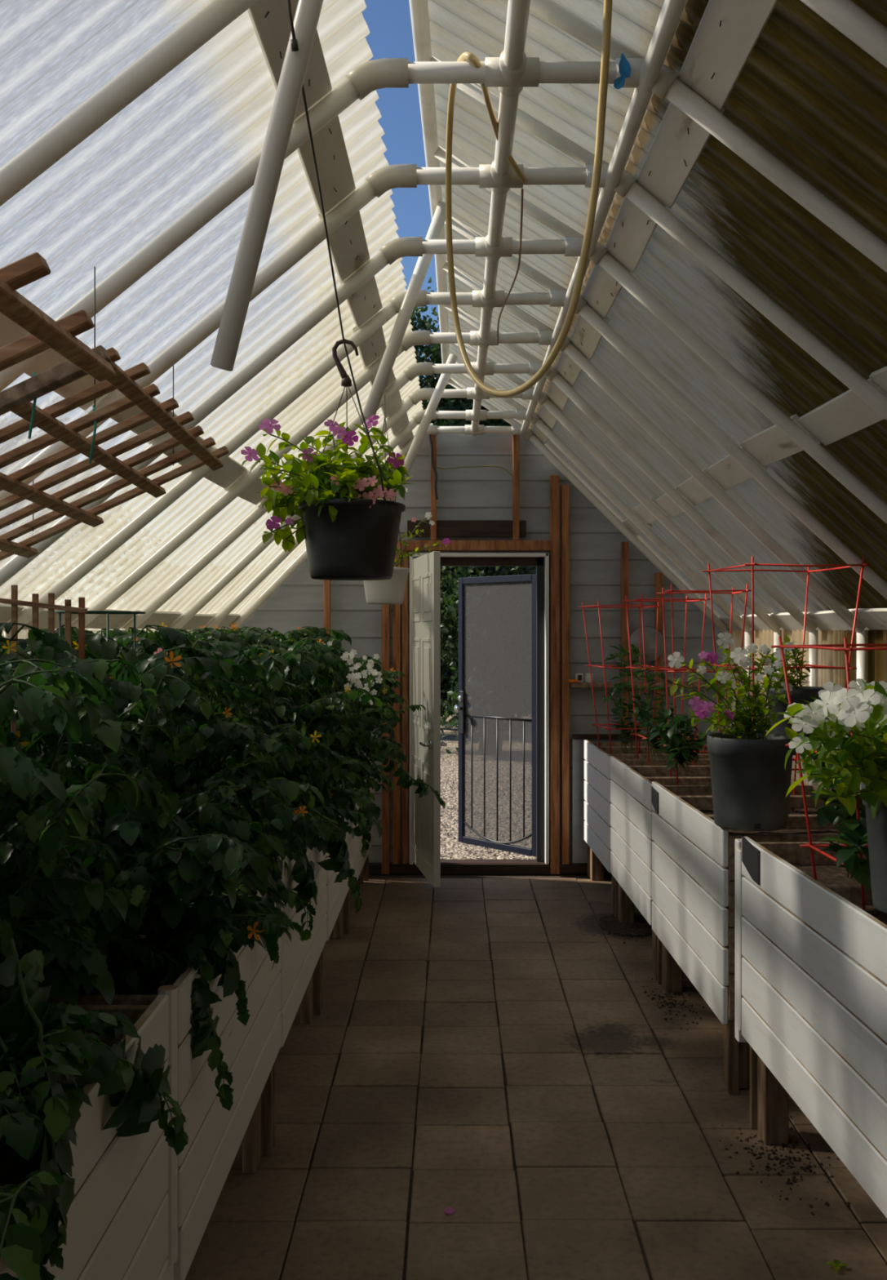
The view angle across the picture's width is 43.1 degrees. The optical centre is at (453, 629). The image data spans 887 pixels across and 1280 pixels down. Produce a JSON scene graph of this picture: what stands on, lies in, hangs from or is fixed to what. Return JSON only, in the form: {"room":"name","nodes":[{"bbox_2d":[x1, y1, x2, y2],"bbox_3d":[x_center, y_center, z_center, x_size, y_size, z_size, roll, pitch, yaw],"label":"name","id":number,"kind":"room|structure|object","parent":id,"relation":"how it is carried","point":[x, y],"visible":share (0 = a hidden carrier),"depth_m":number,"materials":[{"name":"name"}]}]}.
{"room":"greenhouse","nodes":[
{"label":"greenhouse","id":0,"kind":"room"},
{"bbox_2d":[0,0,423,630],"bbox_3d":[-1.092,-0.666,2.915,1.828,1.422,9.031,0,0,0],"label":"ceiling","id":1,"kind":"structure","parent":0,"point":[147,166],"depth_m":2.83,"materials":[{"name":"plastic"}]},
{"bbox_2d":[239,433,722,862],"bbox_3d":[0.165,0.146,7.340,3.232,2.872,0.024,0,0,0],"label":"wall","id":2,"kind":"structure","parent":0,"point":[476,493],"depth_m":7.34,"materials":[{"name":"wood"}]},
{"bbox_2d":[382,604,390,874],"bbox_3d":[-0.440,0.520,7.275,0.050,2.120,0.060,0,0,0],"label":"trim","id":3,"kind":"structure","parent":2,"relation":"attached to","point":[385,607],"depth_m":7.25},
{"bbox_2d":[392,551,400,863],"bbox_3d":[-0.370,0.520,7.280,0.050,2.120,0.050,0,0,0],"label":"trim","id":4,"kind":"structure","parent":2,"relation":"attached to","point":[396,607],"depth_m":7.25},
{"bbox_2d":[402,551,408,863],"bbox_3d":[-0.315,0.520,7.285,0.040,2.120,0.040,0,0,0],"label":"trim","id":5,"kind":"structure","parent":2,"relation":"attached to","point":[405,605],"depth_m":7.26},
{"bbox_2d":[410,551,447,887],"bbox_3d":[-0.197,0.512,6.833,0.151,1.925,0.854,0,0,-15],"label":"door","id":6,"kind":"structure","parent":2,"relation":"in","point":[425,570],"depth_m":6.62,"materials":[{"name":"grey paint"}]},
{"bbox_2d":[431,435,436,540],"bbox_3d":[-0.130,-0.930,7.275,0.038,0.700,0.050,0,0,0],"label":"trim","id":7,"kind":"structure","parent":2,"relation":"attached to","point":[433,501],"depth_m":7.25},
{"bbox_2d":[407,520,526,537],"bbox_3d":[0.085,-0.655,7.275,0.770,0.110,0.020,0,0,0],"label":"trim","id":8,"kind":"structure","parent":2,"relation":"attached to","point":[445,528],"depth_m":7.26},
{"bbox_2d":[396,540,551,551],"bbox_3d":[0.085,-0.545,7.265,1.090,0.065,0.060,0,0,0],"label":"trim","id":9,"kind":"structure","parent":2,"relation":"attached to","point":[455,545],"depth_m":7.24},
{"bbox_2d":[414,557,543,566],"bbox_3d":[0.165,-0.445,7.340,0.840,0.055,0.080,0,0,0],"label":"trim","id":10,"kind":"structure","parent":2,"relation":"attached to","point":[445,562],"depth_m":7.30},
{"bbox_2d":[413,859,545,863],"bbox_3d":[0.165,1.530,7.330,0.900,0.040,0.120,0,0,0],"label":"trim","id":11,"kind":"structure","parent":2,"relation":"attached to","point":[442,861],"depth_m":7.31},
{"bbox_2d":[409,552,549,557],"bbox_3d":[0.165,-0.484,7.280,0.900,0.022,0.120,0,0,0],"label":"trim","id":12,"kind":"structure","parent":2,"relation":"attached to","point":[442,554],"depth_m":7.22,"materials":[{"name":"white"}]},
{"bbox_2d":[453,574,536,856],"bbox_3d":[0.281,0.565,7.650,0.135,1.865,0.744,0,0,-40],"label":"door","id":13,"kind":"structure","parent":2,"relation":"in","point":[496,708],"depth_m":7.66,"materials":[{"name":"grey metal"}]},
{"bbox_2d":[389,862,611,874],"bbox_3d":[0.620,1.547,7.275,2.160,0.066,0.050,0,0,0],"label":"trim","id":14,"kind":"structure","parent":2,"relation":"attached to","point":[571,868],"depth_m":7.25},
{"bbox_2d":[512,435,519,540],"bbox_3d":[0.405,-0.930,7.275,0.042,0.700,0.050,0,0,0],"label":"trim","id":15,"kind":"structure","parent":2,"relation":"attached to","point":[516,438],"depth_m":7.25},
{"bbox_2d":[536,557,544,862],"bbox_3d":[0.567,0.518,7.340,0.050,1.983,0.080,0,0,0],"label":"trim","id":16,"kind":"structure","parent":2,"relation":"attached to","point":[540,568],"depth_m":7.30,"materials":[{"name":"black metal"}]},
{"bbox_2d":[544,552,549,864],"bbox_3d":[0.603,0.507,7.280,0.022,2.005,0.120,0,0,0],"label":"trim","id":17,"kind":"structure","parent":2,"relation":"attached to","point":[547,557],"depth_m":7.22,"materials":[{"name":"white"}]},
{"bbox_2d":[550,475,559,874],"bbox_3d":[0.655,0.290,7.275,0.060,2.580,0.060,0,0,0],"label":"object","id":18,"kind":"structure","parent":2,"relation":"attached to","point":[554,479],"depth_m":7.25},
{"bbox_2d":[561,484,569,863],"bbox_3d":[0.725,0.320,7.280,0.050,2.520,0.050,0,0,0],"label":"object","id":19,"kind":"structure","parent":2,"relation":"attached to","point":[565,488],"depth_m":7.25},
{"bbox_2d":[621,542,629,733],"bbox_3d":[1.110,0.055,7.275,0.045,1.250,0.050,0,0,0],"label":"trim","id":20,"kind":"structure","parent":2,"relation":"attached to","point":[624,545],"depth_m":7.25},
{"bbox_2d":[572,739,707,862],"bbox_3d":[1.230,1.110,7.270,0.920,0.800,0.012,0,0,0],"label":"planter box","id":21,"kind":"object","parent":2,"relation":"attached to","point":[580,846],"depth_m":7.26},
{"bbox_2d":[570,682,721,687],"bbox_3d":[1.240,0.355,7.255,0.960,0.030,0.110,0,0,0],"label":"trim","id":22,"kind":"structure","parent":2,"relation":"attached to","point":[572,684],"depth_m":7.20,"materials":[{"name":"brown wood"}]},
{"bbox_2d":[627,626,664,662],"bbox_3d":[1.239,0.093,7.210,0.236,0.236,0.020,0,0,0],"label":"vent","id":23,"kind":"object","parent":2,"relation":"in","point":[650,633],"visible":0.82,"depth_m":7.20,"materials":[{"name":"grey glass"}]},
{"bbox_2d":[654,572,662,730],"bbox_3d":[1.330,0.155,7.275,0.045,1.050,0.050,0,0,0],"label":"trim","id":24,"kind":"structure","parent":2,"relation":"attached to","point":[658,575],"depth_m":7.25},
{"bbox_2d":[440,706,536,859],"bbox_3d":[0.000,1.700,15.000,80.000,0.001,90.000,0,0,0],"label":"gravel ground","id":25,"kind":"structure","parent":0,"point":[449,762],"depth_m":10.44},
{"bbox_2d":[404,276,511,717],"bbox_3d":[-0.936,-2.414,19.328,5.178,8.241,5.842,0,0,-39],"label":"tree","id":26,"kind":"object","parent":25,"relation":"on","point":[433,351],"visible":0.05,"depth_m":18.71,"materials":[{"name":"green plant"}]},
{"bbox_2d":[413,557,536,754],"bbox_3d":[0.432,-0.303,15.273,2.598,4.030,2.731,0,0,-8],"label":"hedge","id":27,"kind":"object","parent":25,"relation":"on","point":[450,575],"visible":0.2,"depth_m":14.90,"materials":[{"name":"green plant"}]},
{"bbox_2d":[440,774,535,859],"bbox_3d":[0.395,1.685,10.300,2.640,0.024,5.443,0,0,0],"label":"gravel stones","id":28,"kind":"object","parent":25,"relation":"on","point":[454,788],"visible":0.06,"depth_m":9.38},
{"bbox_2d":[184,874,886,1279],"bbox_3d":[0.000,1.632,2.855,4.600,0.108,9.110,0,0,0],"label":"floor","id":29,"kind":"structure","parent":0,"point":[351,1224],"depth_m":3.54,"materials":[{"name":"tile"}]},
{"bbox_2d":[0,995,168,1279],"bbox_3d":[-1.032,1.124,1.380,1.020,0.912,1.360,0,0,0],"label":"planter box","id":30,"kind":"object","parent":29,"relation":"on","point":[117,1215],"visible":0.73,"depth_m":1.76,"materials":[{"name":"white paint"}]},
{"bbox_2d":[0,1028,78,1279],"bbox_3d":[-0.550,0.683,1.364,0.172,0.407,0.210,0,0,0],"label":"trailing vine","id":31,"kind":"object","parent":30,"relation":"hanging from","point":[56,1157],"visible":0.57,"depth_m":1.35,"materials":[{"name":"green plant"}]},
{"bbox_2d":[0,937,94,1279],"bbox_3d":[-0.536,0.611,1.426,0.152,0.424,0.167,0,0,23],"label":"trailing vine","id":32,"kind":"object","parent":30,"relation":"hanging from","point":[11,1012],"visible":0.3,"depth_m":1.43,"materials":[{"name":"green plant"}]},
{"bbox_2d":[62,1031,188,1155],"bbox_3d":[-0.544,0.717,1.736,0.287,0.310,0.190,0,0,-23],"label":"trailing vine","id":33,"kind":"object","parent":30,"relation":"hanging from","point":[143,1104],"visible":0.67,"depth_m":1.74,"materials":[{"name":"green plant"}]},
{"bbox_3d":[-1.036,0.876,1.377,0.981,0.107,1.317,0,0,0],"label":"soil","id":34,"kind":"object","parent":30,"relation":"in","visible":0},
{"bbox_2d":[0,666,106,1279],"bbox_3d":[-0.775,0.432,1.272,0.702,0.861,0.731,0,0,-7],"label":"plant","id":35,"kind":"object","parent":34,"relation":"on","point":[22,1121],"visible":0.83,"depth_m":1.29,"materials":[{"name":"green plant"}]},
{"bbox_2d":[0,656,175,1128],"bbox_3d":[-0.830,0.449,1.724,0.757,0.828,0.822,0,0,-33],"label":"plant","id":36,"kind":"object","parent":34,"relation":"on","point":[36,883],"visible":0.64,"depth_m":1.71,"materials":[{"name":"green plant"}]},
{"bbox_2d":[46,856,281,1279],"bbox_3d":[-1.031,1.131,2.770,1.021,0.897,1.260,0,0,0],"label":"planter box","id":37,"kind":"object","parent":29,"relation":"on","point":[215,1134],"visible":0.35,"depth_m":2.54,"materials":[{"name":"white paint"}]},
{"bbox_2d":[142,933,234,1111],"bbox_3d":[-0.562,0.798,2.301,0.168,0.340,0.199,0,0,-34],"label":"trailing vine","id":38,"kind":"object","parent":37,"relation":"hanging from","point":[203,1026],"visible":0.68,"depth_m":2.26,"materials":[{"name":"green plant"}]},
{"bbox_2d":[206,944,250,1025],"bbox_3d":[-0.526,0.750,2.433,0.164,0.214,0.147,0,0,12],"label":"trailing vine","id":39,"kind":"object","parent":37,"relation":"hanging from","point":[230,981],"visible":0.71,"depth_m":2.41,"materials":[{"name":"green plant"}]},
{"bbox_2d":[263,841,285,942],"bbox_3d":[-0.514,0.744,3.178,0.099,0.305,0.150,0,0,-20],"label":"trailing vine","id":40,"kind":"object","parent":37,"relation":"hanging from","point":[277,876],"visible":0.27,"depth_m":3.15,"materials":[{"name":"green plant"}]},
{"bbox_3d":[-1.033,0.891,2.772,0.981,0.108,1.220,0,0,0],"label":"soil","id":41,"kind":"object","parent":37,"relation":"in","visible":0},
{"bbox_2d":[0,620,79,736],"bbox_3d":[-1.260,0.420,2.437,0.748,0.884,0.746,0,0,25],"label":"plant","id":42,"kind":"object","parent":41,"relation":"on","point":[47,646],"visible":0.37,"depth_m":2.51,"materials":[{"name":"green plant"}]},
{"bbox_2d":[0,585,87,742],"bbox_3d":[-1.055,0.335,2.745,0.319,0.890,0.018,0,0,0],"label":"trellis","id":43,"kind":"object","parent":41,"relation":"in","point":[14,602],"visible":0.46,"depth_m":2.75,"materials":[{"name":"brown wood"}]},
{"bbox_2d":[0,624,137,831],"bbox_3d":[-1.223,0.423,3.030,0.739,0.876,0.694,0,0,-13],"label":"plant","id":44,"kind":"object","parent":41,"relation":"on","point":[100,648],"visible":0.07,"depth_m":2.87,"materials":[{"name":"green plant"}]},
{"bbox_2d":[54,610,145,818],"bbox_3d":[-0.943,0.365,3.000,0.226,0.829,0.286,0,0,0],"label":"hoop","id":45,"kind":"object","parent":41,"relation":"in","point":[108,612],"visible":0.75,"depth_m":2.92,"materials":[{"name":"green"}]},
{"bbox_2d":[0,640,306,1003],"bbox_3d":[-0.757,0.442,2.333,0.882,0.842,0.755,0,0,-5],"label":"plant","id":46,"kind":"object","parent":41,"relation":"on","point":[209,860],"visible":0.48,"depth_m":2.27,"materials":[{"name":"green plant"}]},
{"bbox_2d":[0,640,332,966],"bbox_3d":[-0.729,0.446,2.791,0.911,0.834,0.814,0,0,-11],"label":"plant","id":47,"kind":"object","parent":41,"relation":"on","point":[215,748],"visible":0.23,"depth_m":2.71,"materials":[{"name":"green plant"}]},
{"bbox_2d":[71,642,342,875],"bbox_3d":[-0.771,0.449,3.343,0.867,0.830,0.807,0,0,-5],"label":"plant","id":48,"kind":"object","parent":41,"relation":"in","point":[305,748],"visible":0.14,"depth_m":3.40,"materials":[{"name":"green plant"}]},
{"bbox_2d":[158,984,177,1279],"bbox_3d":[-0.539,1.130,2.100,0.042,0.920,0.050,0,0,0],"label":"post","id":49,"kind":"object","parent":29,"relation":"on","point":[171,991],"visible":0.4,"depth_m":2.09,"materials":[{"name":"white paint"}]},
{"bbox_2d":[272,835,327,1147],"bbox_3d":[-1.032,1.144,4.020,1.021,0.872,1.220,0,0,0],"label":"planter box","id":50,"kind":"object","parent":29,"relation":"on","point":[300,970],"visible":0.18,"depth_m":3.91,"materials":[{"name":"white paint"}]},
{"bbox_2d":[289,846,317,940],"bbox_3d":[-0.490,0.820,3.577,0.102,0.350,0.217,0,0,-11],"label":"trailing vine","id":51,"kind":"object","parent":50,"relation":"hanging from","point":[306,889],"visible":0.68,"depth_m":3.57,"materials":[{"name":"green plant"}]},
{"bbox_2d":[317,823,362,913],"bbox_3d":[-0.470,0.912,4.322,0.162,0.353,0.214,0,0,-40],"label":"trailing vine","id":52,"kind":"object","parent":50,"relation":"hanging from","point":[339,861],"visible":0.8,"depth_m":4.28,"materials":[{"name":"green plant"}]},
{"bbox_3d":[-1.035,0.915,4.024,0.989,0.105,1.179,0,0,0],"label":"soil","id":53,"kind":"object","parent":50,"relation":"in","visible":0},
{"bbox_2d":[5,624,199,818],"bbox_3d":[-1.234,0.423,3.567,0.804,0.878,0.783,0,0,-19],"label":"plant","id":54,"kind":"object","parent":53,"relation":"on","point":[148,643],"visible":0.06,"depth_m":3.37,"materials":[{"name":"green plant"}]},
{"bbox_2d":[95,622,250,724],"bbox_3d":[-1.046,0.417,4.106,0.582,0.889,0.715,0,0,3],"label":"plant","id":55,"kind":"object","parent":53,"relation":"on","point":[224,636],"visible":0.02,"depth_m":4.19,"materials":[{"name":"green plant"}]},
{"bbox_2d":[160,640,382,856],"bbox_3d":[-0.718,0.451,4.023,0.898,0.826,0.793,0,0,0],"label":"plant","id":56,"kind":"object","parent":53,"relation":"on","point":[333,708],"visible":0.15,"depth_m":4.03,"materials":[{"name":"green plant"}]},
{"bbox_2d":[190,637,381,831],"bbox_3d":[-0.710,0.463,4.425,0.824,0.865,0.791,0,0,3],"label":"plant","id":57,"kind":"object","parent":53,"relation":"on","point":[348,797],"visible":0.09,"depth_m":4.49,"materials":[{"name":"green plant"}]},
{"bbox_2d":[320,782,354,1008],"bbox_3d":[-0.962,1.147,5.270,0.880,0.867,1.220,0,0,0],"label":"planter box","id":58,"kind":"object","parent":29,"relation":"on","point":[338,893],"visible":0.14,"depth_m":5.19,"materials":[{"name":"white paint"}]},
{"bbox_2d":[144,623,276,797],"bbox_3d":[-1.035,0.417,4.668,0.595,0.888,0.865,0,0,-8],"label":"plant","id":59,"kind":"object","parent":58,"relation":"in","point":[256,637],"visible":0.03,"depth_m":4.62,"materials":[{"name":"green plant"}]},
{"bbox_2d":[321,640,382,745],"bbox_3d":[-0.451,0.357,5.209,0.246,0.612,0.306,0,0,31],"label":"phlox","id":60,"kind":"object","parent":58,"relation":"in","point":[354,677],"visible":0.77,"depth_m":5.16,"materials":[{"name":"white plant"}]},
{"bbox_2d":[353,800,382,857],"bbox_3d":[-0.486,0.978,5.782,0.156,0.369,0.309,0,0,-27],"label":"trailing vine","id":61,"kind":"object","parent":58,"relation":"hanging from","point":[365,833],"visible":0.65,"depth_m":5.68,"materials":[{"name":"green plant"}]},
{"bbox_3d":[-0.965,0.920,5.273,0.846,0.104,1.173,0,0,0],"label":"soil","id":62,"kind":"object","parent":58,"relation":"in","visible":0},
{"bbox_2d":[244,635,400,802],"bbox_3d":[-0.682,0.444,5.096,0.884,0.841,0.861,0,0,-3],"label":"plant","id":63,"kind":"object","parent":62,"relation":"on","point":[318,690],"visible":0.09,"depth_m":5.08,"materials":[{"name":"green plant"}]},
{"bbox_2d":[291,636,396,791],"bbox_3d":[-0.705,0.470,5.588,0.857,0.860,0.830,0,0,0],"label":"plant","id":64,"kind":"object","parent":62,"relation":"on","point":[335,646],"visible":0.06,"depth_m":5.52,"materials":[{"name":"green plant"}]},
{"bbox_2d":[359,704,426,745],"bbox_3d":[-0.354,0.480,5.632,0.390,0.215,0.218,0,0,25],"label":"trailing vine","id":65,"kind":"object","parent":64,"relation":"attached to","point":[385,728],"visible":0.77,"depth_m":5.61,"materials":[{"name":"green plant"}]},
{"bbox_2d":[362,749,445,808],"bbox_3d":[-0.290,0.709,5.392,0.520,0.274,0.160,0,0,38],"label":"trailing vine","id":66,"kind":"object","parent":64,"relation":"hanging from","point":[421,790],"visible":0.88,"depth_m":5.31,"materials":[{"name":"green plant"}]},
{"bbox_2d":[349,752,373,929],"bbox_3d":[-0.957,1.151,6.499,0.890,0.857,1.216,0,0,0],"label":"planter box","id":67,"kind":"object","parent":29,"relation":"on","point":[361,864],"visible":0.07,"depth_m":6.29,"materials":[{"name":"white paint"}]},
{"bbox_3d":[-0.964,0.928,6.500,0.852,0.108,1.167,0,0,0],"label":"soil","id":68,"kind":"object","parent":67,"relation":"in","visible":0},
{"bbox_2d":[321,657,406,762],"bbox_3d":[-0.731,0.506,6.086,0.942,0.764,0.830,0,0,-5],"label":"plant","id":69,"kind":"object","parent":68,"relation":"on","point":[384,691],"visible":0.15,"depth_m":6.11,"materials":[{"name":"green plant"}]},
{"bbox_2d":[330,654,407,763],"bbox_3d":[-0.664,0.501,6.537,0.866,0.772,0.765,0,0,28],"label":"plant","id":70,"kind":"object","parent":68,"relation":"on","point":[391,682],"visible":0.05,"depth_m":6.50,"materials":[{"name":"green plant"}]},
{"bbox_2d":[0,0,886,794],"bbox_3d":[0.115,-0.032,2.858,4.288,3.224,8.985,0,0,0],"label":"roof frame","id":71,"kind":"object","parent":29,"relation":"on","point":[728,32],"visible":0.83,"depth_m":3.56,"materials":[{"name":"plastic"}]},
{"bbox_2d":[0,252,115,382],"bbox_3d":[-0.900,-0.568,1.770,0.608,0.587,0.840,0,0,0],"label":"lattice panel","id":72,"kind":"object","parent":71,"relation":"hanging from","point":[46,333],"visible":1,"depth_m":1.90,"materials":[{"name":"brown wood"}]},
{"bbox_2d":[0,266,229,560],"bbox_3d":[-1.023,-0.508,2.832,0.704,0.602,1.176,0,0,0],"label":"lattice panel","id":73,"kind":"object","parent":71,"relation":"hanging from","point":[16,399],"visible":0.93,"depth_m":2.80,"materials":[{"name":"brown wood"}]},
{"bbox_2d":[209,0,323,371],"bbox_3d":[-0.243,-1.020,1.864,0.376,1.151,0.039,0,0,23],"label":"pipe","id":74,"kind":"object","parent":71,"relation":"hanging from","point":[305,22],"visible":1,"depth_m":1.88,"materials":[{"name":"plastic"}]},
{"bbox_2d":[287,0,386,504],"bbox_3d":[-0.251,-0.703,2.489,0.128,0.709,1.384,0,0,0],"label":"cord","id":75,"kind":"object","parent":71,"relation":"hanging from","point":[294,42],"visible":1,"depth_m":2.60,"materials":[{"name":"fabric"}]},
{"bbox_2d":[240,338,413,580],"bbox_3d":[-0.368,-0.495,3.251,0.494,0.695,0.373,0,0,-5],"label":"hanging pot","id":76,"kind":"object","parent":75,"relation":"hanging from","point":[348,533],"visible":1,"depth_m":3.17,"materials":[{"name":"black plastic"}]},
{"bbox_2d":[361,201,445,420],"bbox_3d":[-0.177,-1.186,4.175,0.332,0.825,0.048,0,0,-10],"label":"pipe","id":77,"kind":"object","parent":71,"relation":"hanging from","point":[438,220],"visible":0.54,"depth_m":4.16,"materials":[{"name":"plastic"}]},
{"bbox_2d":[363,395,450,604],"bbox_3d":[-0.235,-0.633,5.450,0.440,1.014,0.241,0,0,0],"label":"hanging pot","id":78,"kind":"object","parent":71,"relation":"hanging from","point":[392,591],"visible":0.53,"depth_m":5.39,"materials":[{"name":"beige plastic"}]},
{"bbox_2d":[403,353,457,477],"bbox_3d":[-0.133,-1.137,5.950,0.328,0.671,0.048,0,0,-21],"label":"pipe","id":79,"kind":"object","parent":71,"relation":"hanging from","point":[437,395],"visible":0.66,"depth_m":5.93,"materials":[{"name":"plastic"}]},
{"bbox_2d":[408,0,645,426],"bbox_3d":[0.176,-1.459,2.855,0.588,0.370,8.910,0,0,0],"label":"vent","id":80,"kind":"object","parent":71,"relation":"attached to","point":[513,71],"depth_m":3.43,"materials":[{"name":"plastic"}]},
{"bbox_2d":[445,0,613,397],"bbox_3d":[0.103,-0.947,3.465,0.298,0.780,2.660,0,0,-3],"label":"garden hose","id":81,"kind":"object","parent":71,"relation":"hanging from","point":[607,17],"visible":0.94,"depth_m":2.58,"materials":[{"name":"brown"}]},
{"bbox_2d":[600,914,652,936],"bbox_3d":[0.932,1.579,6.003,0.305,0.010,0.450,0,0,0],"label":"soil","id":82,"kind":"object","parent":29,"relation":"on","point":[641,926],"visible":0.64,"depth_m":5.95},
{"bbox_2d":[583,739,710,915],"bbox_3d":[1.215,1.141,6.700,0.766,0.877,1.038,0,0,0],"label":"planter box","id":83,"kind":"object","parent":29,"relation":"on","point":[597,763],"visible":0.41,"depth_m":6.69,"materials":[{"name":"white paint"}]},
{"bbox_3d":[1.218,0.830,6.696,0.722,0.107,0.986,0,0,0],"label":"soil","id":84,"kind":"object","parent":83,"relation":"in","visible":0},
{"bbox_2d":[578,600,662,754],"bbox_3d":[1.000,0.345,6.750,0.420,1.031,0.420,0,0,-8],"label":"cage","id":85,"kind":"object","parent":84,"relation":"on","point":[598,606],"visible":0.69,"depth_m":6.73,"materials":[{"name":"red metal"}]},
{"bbox_2d":[600,644,654,753],"bbox_3d":[1.025,0.410,6.641,0.316,0.652,0.379,0,0,0],"label":"plant","id":86,"kind":"object","parent":84,"relation":"in","point":[626,684],"visible":0.88,"depth_m":6.66,"materials":[{"name":"green plant"}]},
{"bbox_2d":[610,755,806,980],"bbox_3d":[1.242,1.137,5.614,0.765,0.887,1.145,0,0,0],"label":"planter box","id":87,"kind":"object","parent":29,"relation":"on","point":[631,806],"visible":0.37,"depth_m":5.59,"materials":[{"name":"white paint"}]},
{"bbox_2d":[644,775,711,777],"bbox_3d":[1.236,0.820,5.616,0.728,0.106,1.107,0,0,0],"label":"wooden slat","id":88,"kind":"object","parent":87,"relation":"in","point":[660,775],"visible":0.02,"depth_m":5.98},
{"bbox_2d":[628,663,679,761],"bbox_3d":[1.042,0.430,5.799,0.254,0.513,0.400,0,0,14],"label":"plant","id":89,"kind":"object","parent":88,"relation":"in","point":[644,708],"visible":0.76,"depth_m":5.80,"materials":[{"name":"green plant"}]},
{"bbox_2d":[621,593,710,777],"bbox_3d":[1.140,0.335,6.050,0.400,1.051,0.420,0,0,-4],"label":"cage","id":90,"kind":"object","parent":88,"relation":"on","point":[642,598],"visible":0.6,"depth_m":6.06,"materials":[{"name":"red metal"}]},
{"bbox_2d":[657,583,751,785],"bbox_3d":[1.191,0.325,5.350,0.400,1.071,0.460,0,0,5],"label":"cage","id":91,"kind":"object","parent":88,"relation":"on","point":[667,592],"visible":0.53,"depth_m":5.22,"materials":[{"name":"red metal"}]},
{"bbox_2d":[652,781,843,1094],"bbox_3d":[1.270,1.129,4.424,0.765,0.902,1.243,0,0,0],"label":"planter box","id":92,"kind":"object","parent":29,"relation":"on","point":[694,890],"visible":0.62,"depth_m":4.21,"materials":[{"name":"white paint"}]},
{"bbox_2d":[667,631,800,831],"bbox_3d":[0.949,0.336,3.818,0.451,0.659,0.394,0,0,8],"label":"nursery pot","id":93,"kind":"object","parent":92,"relation":"on","point":[751,781],"visible":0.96,"depth_m":3.72,"materials":[{"name":"black plastic"}]},
{"bbox_2d":[696,808,840,868],"bbox_3d":[1.269,0.805,4.420,0.717,0.106,1.190,0,0,0],"label":"soil","id":94,"kind":"object","parent":92,"relation":"in","point":[705,811],"visible":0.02,"depth_m":4.27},
{"bbox_2d":[648,707,708,771],"bbox_3d":[0.985,0.491,4.905,0.306,0.291,0.368,0,0,0],"label":"plant","id":95,"kind":"object","parent":94,"relation":"in","point":[680,748],"visible":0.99,"depth_m":4.93,"materials":[{"name":"green plant"}]},
{"bbox_2d":[702,556,871,811],"bbox_3d":[1.333,0.290,4.550,0.500,1.141,0.560,0,0,-6],"label":"cage","id":96,"kind":"object","parent":94,"relation":"on","point":[753,564],"visible":0.55,"depth_m":4.37,"materials":[{"name":"red metal"}]},
{"bbox_2d":[761,635,823,755],"bbox_3d":[1.325,0.254,4.425,0.295,0.469,0.280,0,0,0],"label":"plant","id":97,"kind":"object","parent":96,"relation":"in","point":[799,693],"visible":0.45,"depth_m":4.38,"materials":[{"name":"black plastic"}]},
{"bbox_2d":[719,1115,850,1215],"bbox_3d":[0.984,1.576,3.344,0.333,0.012,0.636,0,0,0],"label":"crumbs","id":98,"kind":"object","parent":29,"relation":"on","point":[776,1157],"visible":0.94,"depth_m":3.35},
{"bbox_2d":[742,836,886,1217],"bbox_3d":[1.321,1.119,2.401,0.740,0.922,2.381,0,0,-2],"label":"planter box","id":99,"kind":"object","parent":29,"relation":"on","point":[815,962],"visible":0.94,"depth_m":2.91,"materials":[{"name":"white paint"}]},
{"bbox_2d":[735,838,747,1042],"bbox_3d":[0.950,1.020,3.659,0.060,0.660,0.108,0,0,0],"label":"post","id":100,"kind":"object","parent":99,"relation":"attached to","point":[739,956],"visible":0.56,"depth_m":3.63,"materials":[{"name":"white paint"}]},
{"bbox_2d":[742,836,760,884],"bbox_3d":[0.919,0.712,3.470,0.006,0.110,0.190,0,0,0],"label":"tape patch","id":101,"kind":"object","parent":99,"relation":"attached to","point":[751,855],"visible":1,"depth_m":3.44,"materials":[{"name":"grey"}]},
{"bbox_2d":[765,678,886,914],"bbox_3d":[0.972,0.380,2.557,0.621,0.550,0.346,0,0,-37],"label":"nursery pot","id":102,"kind":"object","parent":99,"relation":"on","point":[865,752],"visible":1,"depth_m":2.47,"materials":[{"name":"black plastic"}]},
{"bbox_2d":[792,864,886,924],"bbox_3d":[1.321,0.784,2.401,0.703,0.107,2.330,0,0,-2],"label":"soil","id":103,"kind":"object","parent":99,"relation":"in","point":[826,873],"visible":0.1,"depth_m":3.42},
{"bbox_2d":[771,636,886,911],"bbox_3d":[1.250,0.440,3.120,0.580,0.841,0.540,0,0,-3],"label":"cage","id":104,"kind":"object","parent":103,"relation":"on","point":[828,646],"visible":0.48,"depth_m":3.28,"materials":[{"name":"red metal"}]},
{"bbox_2d":[807,779,866,844],"bbox_3d":[1.105,0.506,3.089,0.225,0.207,0.320,0,0,39],"label":"plant","id":105,"kind":"object","parent":103,"relation":"in","point":[824,815],"visible":0.23,"depth_m":3.05,"materials":[{"name":"green plant"}]},
{"bbox_2d":[807,777,871,890],"bbox_3d":[1.028,0.512,2.841,0.237,0.287,0.285,0,0,0],"label":"plant","id":106,"kind":"object","parent":103,"relation":"in","point":[855,831],"visible":0.6,"depth_m":2.83,"materials":[{"name":"green plant"}]},
{"bbox_2d":[427,0,693,428],"bbox_3d":[0.222,-1.500,2.915,0.619,0.385,9.030,0,0,0],"label":"ceiling","id":107,"kind":"structure","parent":0,"point":[457,27],"depth_m":3.44,"materials":[{"name":"plastic"}]},
{"bbox_2d":[529,0,886,630],"bbox_3d":[1.417,-0.651,2.915,1.853,1.384,9.030,0,0,0],"label":"ceiling","id":108,"kind":"structure","parent":0,"point":[815,100],"depth_m":3.47,"materials":[{"name":"plastic"}]},
{"bbox_2d":[729,630,886,791],"bbox_3d":[2.056,0.815,2.857,0.191,1.630,8.921,0,0,-3],"label":"wall","id":109,"kind":"structure","parent":0,"point":[877,659],"depth_m":5.43,"materials":[{"name":"wood"}]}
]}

